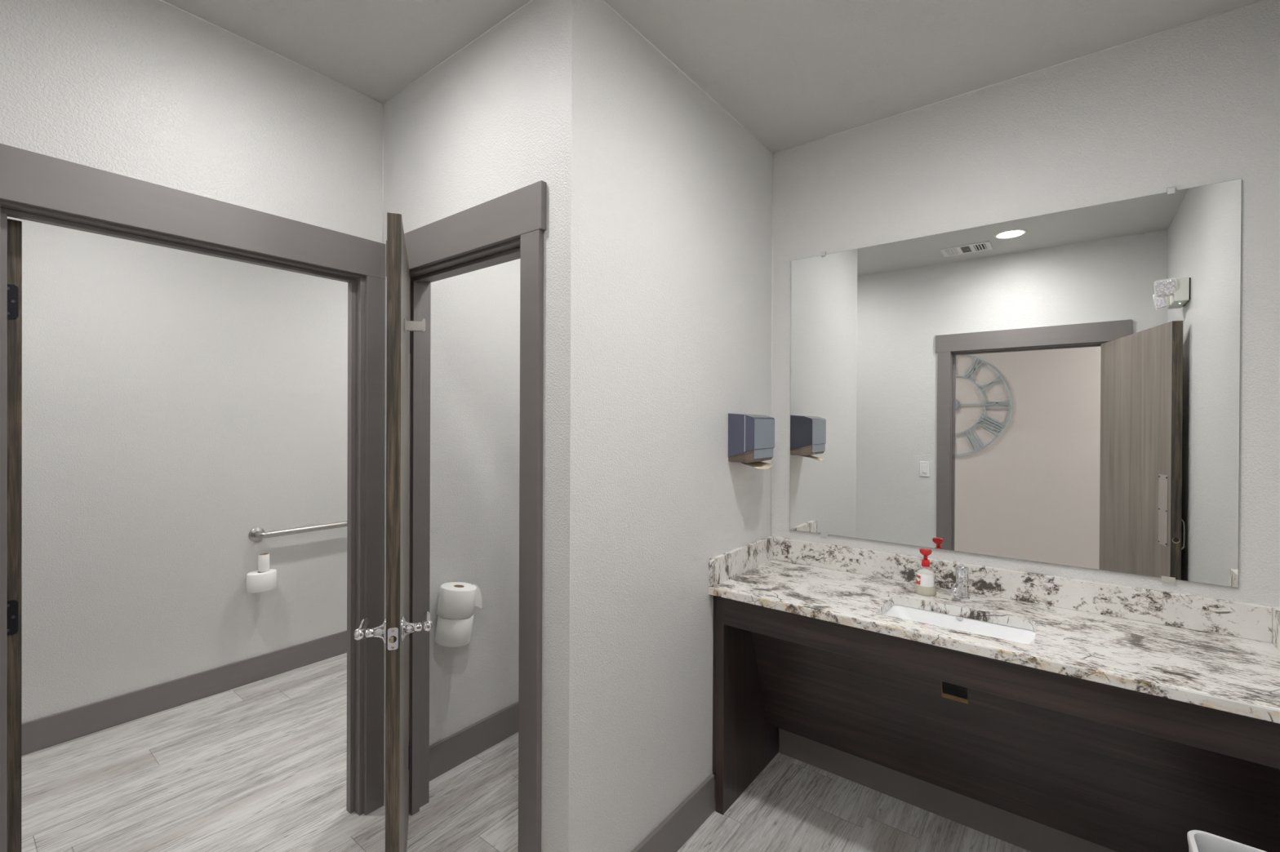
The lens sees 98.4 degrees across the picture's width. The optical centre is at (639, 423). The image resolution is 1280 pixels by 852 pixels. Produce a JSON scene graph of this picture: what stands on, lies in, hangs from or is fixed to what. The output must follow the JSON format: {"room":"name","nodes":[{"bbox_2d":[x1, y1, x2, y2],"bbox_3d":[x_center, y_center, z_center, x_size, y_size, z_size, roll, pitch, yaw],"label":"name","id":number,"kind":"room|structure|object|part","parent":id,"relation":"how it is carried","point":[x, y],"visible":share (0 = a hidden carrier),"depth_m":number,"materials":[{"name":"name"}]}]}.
{"room":"public restroom","nodes":[
{"label":"public restroom","id":0,"kind":"room"},
{"bbox_2d":[7,216,347,723],"bbox_3d":[-2.255,0.113,3.218,0.120,2.743,2.473,0,0,38],"label":"wall","id":1,"kind":"structure","parent":0,"point":[178,405],"depth_m":2.88,"materials":[{"name":"white paint"}]},
{"bbox_2d":[22,631,346,755],"bbox_3d":[-2.208,1.414,3.181,0.015,0.141,2.473,0,0,38],"label":"baseboard","id":2,"kind":"structure","parent":1,"relation":"attached to","point":[45,732],"depth_m":2.87,"materials":[{"name":"paint"}]},
{"bbox_2d":[248,520,346,542],"bbox_3d":[-1.897,0.641,3.522,0.078,0.080,0.994,0,0,38],"label":"grab bar","id":3,"kind":"object","parent":1,"relation":"attached to","point":[257,534],"visible":0.53,"depth_m":3.25,"materials":[{"name":"silver metal"}]},
{"bbox_3d":[-2.175,0.860,3.161,0.085,0.227,0.040,0,0,38],"label":"paper holder","id":4,"kind":"object","parent":1,"relation":"attached to","visible":0},
{"bbox_2d":[246,568,276,593],"bbox_3d":[-2.147,0.895,3.140,0.116,0.102,0.145,0,0,38],"label":"paper roll","id":5,"kind":"object","parent":4,"relation":"on","point":[257,582],"visible":0.97,"depth_m":3.09,"materials":[{"name":"white paper"}]},
{"bbox_2d":[257,553,269,572],"bbox_3d":[-2.143,0.794,3.151,0.053,0.098,0.053,0,0,38],"label":"paper roll","id":6,"kind":"object","parent":5,"relation":"on","point":[264,560],"visible":1,"depth_m":3.13,"materials":[{"name":"white paper"}]},
{"bbox_2d":[0,0,519,746],"bbox_3d":[-1.000,0.122,2.240,0.104,2.743,2.473,0,0,38],"label":"wall","id":7,"kind":"structure","parent":0,"point":[154,91],"depth_m":1.93,"materials":[{"name":"white paint"}]},
{"bbox_2d":[6,218,22,851],"bbox_3d":[-2.007,0.468,1.728,0.869,2.021,0.048,0,0,38],"label":"door","id":8,"kind":"structure","parent":7,"relation":"in","point":[14,598],"depth_m":1.47,"materials":[{"name":"brown wood"}]},
{"bbox_2d":[0,143,385,851],"bbox_3d":[-1.375,0.398,1.760,0.118,2.191,1.087,0,0,38],"label":"door frame","id":9,"kind":"structure","parent":7,"relation":"attached to","point":[35,187],"depth_m":1.92,"materials":[{"name":"paint"}]},
{"bbox_3d":[-1.331,-0.629,1.727,0.020,0.137,1.087,0,0,38],"label":"head casing","id":10,"kind":"part","parent":9,"relation":"part of","materials":[{"name":"paint"}]},
{"bbox_3d":[-1.024,0.467,2.132,0.019,2.054,0.070,0,0,38],"label":"casing","id":11,"kind":"part","parent":9,"relation":"part of","materials":[{"name":"paint"}]},
{"bbox_2d":[160,0,382,103],"bbox_3d":[-1.361,-1.249,1.697,0.004,0.004,1.172,0,0,38],"label":"caulk line","id":12,"kind":"structure","parent":7,"relation":"attached to","point":[160,0],"depth_m":1.84,"materials":[{"name":"white"}]},
{"bbox_2d":[382,103,383,243],"bbox_3d":[-1.003,-0.973,2.159,0.004,0.552,0.004,0,0,38],"label":"caulk line","id":13,"kind":"structure","parent":7,"relation":"attached to","point":[383,104],"depth_m":2.16,"materials":[{"name":"white"}]},
{"bbox_2d":[429,702,518,781],"bbox_3d":[-0.562,1.423,2.717,0.015,0.141,1.181,0,0,38],"label":"baseboard","id":14,"kind":"structure","parent":7,"relation":"attached to","point":[445,755],"depth_m":2.47,"materials":[{"name":"paint"}]},
{"bbox_3d":[-0.804,0.817,2.334,0.096,0.250,0.058,0,0,38],"label":"paper holder","id":15,"kind":"object","parent":7,"relation":"attached to","visible":0},
{"bbox_2d":[434,614,473,647],"bbox_3d":[-0.778,0.857,2.315,0.148,0.130,0.155,0,0,38],"label":"paper roll","id":16,"kind":"object","parent":15,"relation":"on","point":[449,633],"visible":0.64,"depth_m":2.25,"materials":[{"name":"white paper"}]},
{"bbox_2d":[436,582,483,619],"bbox_3d":[-0.748,0.750,2.329,0.205,0.148,0.148,0,0,-29],"label":"paper roll","id":17,"kind":"object","parent":15,"relation":"on","point":[456,600],"visible":1,"depth_m":2.26,"materials":[{"name":"white paper"}]},
{"bbox_2d":[383,0,542,807],"bbox_3d":[-0.611,0.125,1.931,0.913,2.743,0.120,0,0,38],"label":"wall","id":18,"kind":"structure","parent":0,"point":[467,134],"depth_m":1.82,"materials":[{"name":"white paint"}]},
{"bbox_2d":[354,212,432,851],"bbox_3d":[-0.790,0.469,1.739,0.198,2.030,0.694,0,0,-28],"label":"door","id":19,"kind":"structure","parent":18,"relation":"in","point":[394,632],"depth_m":1.44,"materials":[{"name":"brown wood"}]},
{"bbox_3d":[-0.746,0.557,1.508,0.050,0.029,0.123,0,0,-21],"label":"lever handle","id":20,"kind":"part","parent":19,"relation":"part of","materials":[{"name":"silver metal"}]},
{"bbox_3d":[-0.640,0.559,1.433,0.025,0.057,0.001,0,0,-21],"label":"latch plate","id":21,"kind":"part","parent":19,"relation":"part of","materials":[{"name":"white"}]},
{"bbox_3d":[-0.690,-0.287,1.625,0.004,0.037,0.030,0,0,-21],"label":"mounting plate","id":22,"kind":"part","parent":19,"relation":"part of","materials":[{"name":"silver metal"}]},
{"bbox_3d":[-0.611,0.558,1.559,0.050,0.029,0.123,0,0,-21],"label":"lever handle","id":23,"kind":"part","parent":19,"relation":"part of","materials":[{"name":"silver metal"}]},
{"bbox_2d":[382,0,533,103],"bbox_3d":[-0.595,-1.246,1.841,1.033,0.004,0.004,0,0,38],"label":"caulk line","id":24,"kind":"structure","parent":18,"relation":"attached to","point":[529,2],"depth_m":1.83,"materials":[{"name":"white"}]},
{"bbox_2d":[386,180,546,851],"bbox_3d":[-0.587,0.401,1.900,0.875,2.191,0.140,0,0,38],"label":"door frame","id":25,"kind":"structure","parent":18,"relation":"attached to","point":[511,226],"depth_m":1.68,"materials":[{"name":"paint"}]},
{"bbox_3d":[-0.619,-0.626,1.849,0.875,0.137,0.020,0,0,38],"label":"head casing","id":26,"kind":"part","parent":25,"relation":"part of","materials":[{"name":"paint"}]},
{"bbox_3d":[-0.320,0.472,1.616,0.082,2.054,0.019,0,0,38],"label":"casing","id":27,"kind":"part","parent":25,"relation":"part of","materials":[{"name":"paint"}]},
{"bbox_2d":[21,653,1030,851],"bbox_3d":[-0.656,1.549,1.138,5.217,0.100,4.028,0,0,38],"label":"floor","id":28,"kind":"structure","parent":0,"point":[260,766],"depth_m":2.20,"materials":[{"name":"grey wood"}]},
{"bbox_2d":[712,595,1279,851],"bbox_3d":[1.053,1.083,1.864,1.565,0.843,0.510,0,0,38],"label":"vanity cabinet","id":29,"kind":"object","parent":28,"relation":"on","point":[1113,768],"visible":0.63,"depth_m":1.77,"materials":[{"name":"brown wood"}]},
{"bbox_3d":[0.463,1.078,2.324,0.033,0.843,0.510,0,0,38],"label":"panel","id":30,"kind":"part","parent":29,"relation":"part of","materials":[{"name":"brown wood"}]},
{"bbox_2d":[708,536,1279,724],"bbox_3d":[1.053,0.593,1.854,1.571,0.136,0.556,0,0,38],"label":"countertop","id":31,"kind":"structure","parent":29,"relation":"on","point":[1221,655],"depth_m":1.75,"materials":[{"name":"white stone"}]},
{"bbox_2d":[914,548,936,596],"bbox_3d":[1.052,0.546,2.037,0.072,0.163,0.072,0,0,38],"label":"soap bottle","id":32,"kind":"object","parent":31,"relation":"on","point":[925,577],"visible":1,"depth_m":2.02,"materials":[{"name":"white plastic"}]},
{"bbox_3d":[1.022,0.576,2.032,0.003,0.033,0.022,0,0,-10],"label":"label panel","id":33,"kind":"part","parent":32,"relation":"part of","materials":[{"name":"orange"}]},
{"bbox_2d":[884,604,1035,644],"bbox_3d":[1.020,0.713,1.792,0.461,0.102,0.281,0,0,38],"label":"sink","id":34,"kind":"object","parent":31,"relation":"in","point":[957,623],"visible":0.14,"depth_m":1.88,"materials":[{"name":"white ceramic"}]},
{"bbox_2d":[950,565,969,599],"bbox_3d":[1.141,0.572,1.968,0.052,0.114,0.101,0,0,38],"label":"faucet","id":35,"kind":"object","parent":31,"relation":"on","point":[959,588],"visible":1,"depth_m":1.97,"materials":[{"name":"silver metal"}]},
{"bbox_3d":[1.129,0.588,1.964,0.080,0.044,0.033,0,0,-40],"label":"spout","id":36,"kind":"part","parent":35,"relation":"part of","materials":[{"name":"silver metal"}]},
{"bbox_2d":[1186,830,1266,851],"bbox_3d":[1.280,1.233,1.118,0.220,0.550,0.338,0,0,38],"label":"trash bin","id":37,"kind":"object","parent":28,"relation":"on","point":[1197,841],"visible":1,"depth_m":1.27,"materials":[{"name":"white plastic"}]},
{"bbox_2d":[541,0,772,851],"bbox_3d":[0.161,0.128,2.069,0.135,2.743,1.316,0,0,38],"label":"wall","id":38,"kind":"structure","parent":0,"point":[658,233],"depth_m":1.77,"materials":[{"name":"white paint"}]},
{"bbox_2d":[602,0,773,154],"bbox_3d":[0.214,-1.242,2.037,0.004,0.004,1.301,0,0,38],"label":"caulk line","id":39,"kind":"structure","parent":38,"relation":"attached to","point":[604,1],"depth_m":1.93,"materials":[{"name":"white"}]},
{"bbox_2d":[728,413,774,462],"bbox_3d":[0.459,0.059,2.270,0.117,0.197,0.191,0,0,38],"label":"dispenser","id":40,"kind":"object","parent":38,"relation":"attached to","point":[751,437],"visible":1,"depth_m":2.21,"materials":[{"name":"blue plastic"}]},
{"bbox_2d":[741,462,773,469],"bbox_3d":[0.477,0.171,2.263,0.100,0.028,0.130,0,0,38],"label":"paper towel","id":41,"kind":"object","parent":40,"relation":"in","point":[761,465],"visible":0.83,"depth_m":2.26,"materials":[{"name":"beige paper"}]},
{"bbox_3d":[0.505,0.042,2.236,0.002,0.118,0.184,0,0,38],"label":"panel","id":42,"kind":"part","parent":40,"relation":"part of","materials":[{"name":"grey plastic"}]},
{"bbox_2d":[163,0,1259,153],"bbox_3d":[-0.643,-1.294,1.128,5.217,0.100,4.028,0,0,38],"label":"ceiling","id":43,"kind":"structure","parent":0,"point":[792,73],"depth_m":1.78,"materials":[{"name":"grey paint"}]},
{"bbox_2d":[770,0,1279,733],"bbox_3d":[0.236,0.125,2.920,4.417,2.743,0.120,0,0,38],"label":"wall","id":44,"kind":"structure","parent":0,"point":[1197,104],"depth_m":1.84,"materials":[{"name":"white paint"}]},
{"bbox_2d":[770,154,773,535],"bbox_3d":[0.609,-0.362,2.552,0.004,1.763,0.004,0,0,38],"label":"caulk line","id":45,"kind":"structure","parent":44,"relation":"attached to","point":[772,154],"depth_m":2.55,"materials":[{"name":"white"}]},
{"bbox_2d":[789,178,1241,587],"bbox_3d":[1.226,-0.125,2.063,1.391,1.237,0.014,0,0,38],"label":"mirror glass","id":46,"kind":"object","parent":44,"relation":"attached to","point":[1060,388],"visible":1,"depth_m":1.93,"materials":[{"name":"grey"}]},
{"bbox_2d":[773,0,1264,154],"bbox_3d":[1.232,-1.238,2.066,1.572,0.004,0.004,0,0,38],"label":"caulk line","id":47,"kind":"structure","parent":44,"relation":"attached to","point":[1260,0],"depth_m":1.93,"materials":[{"name":"white"}]}
]}

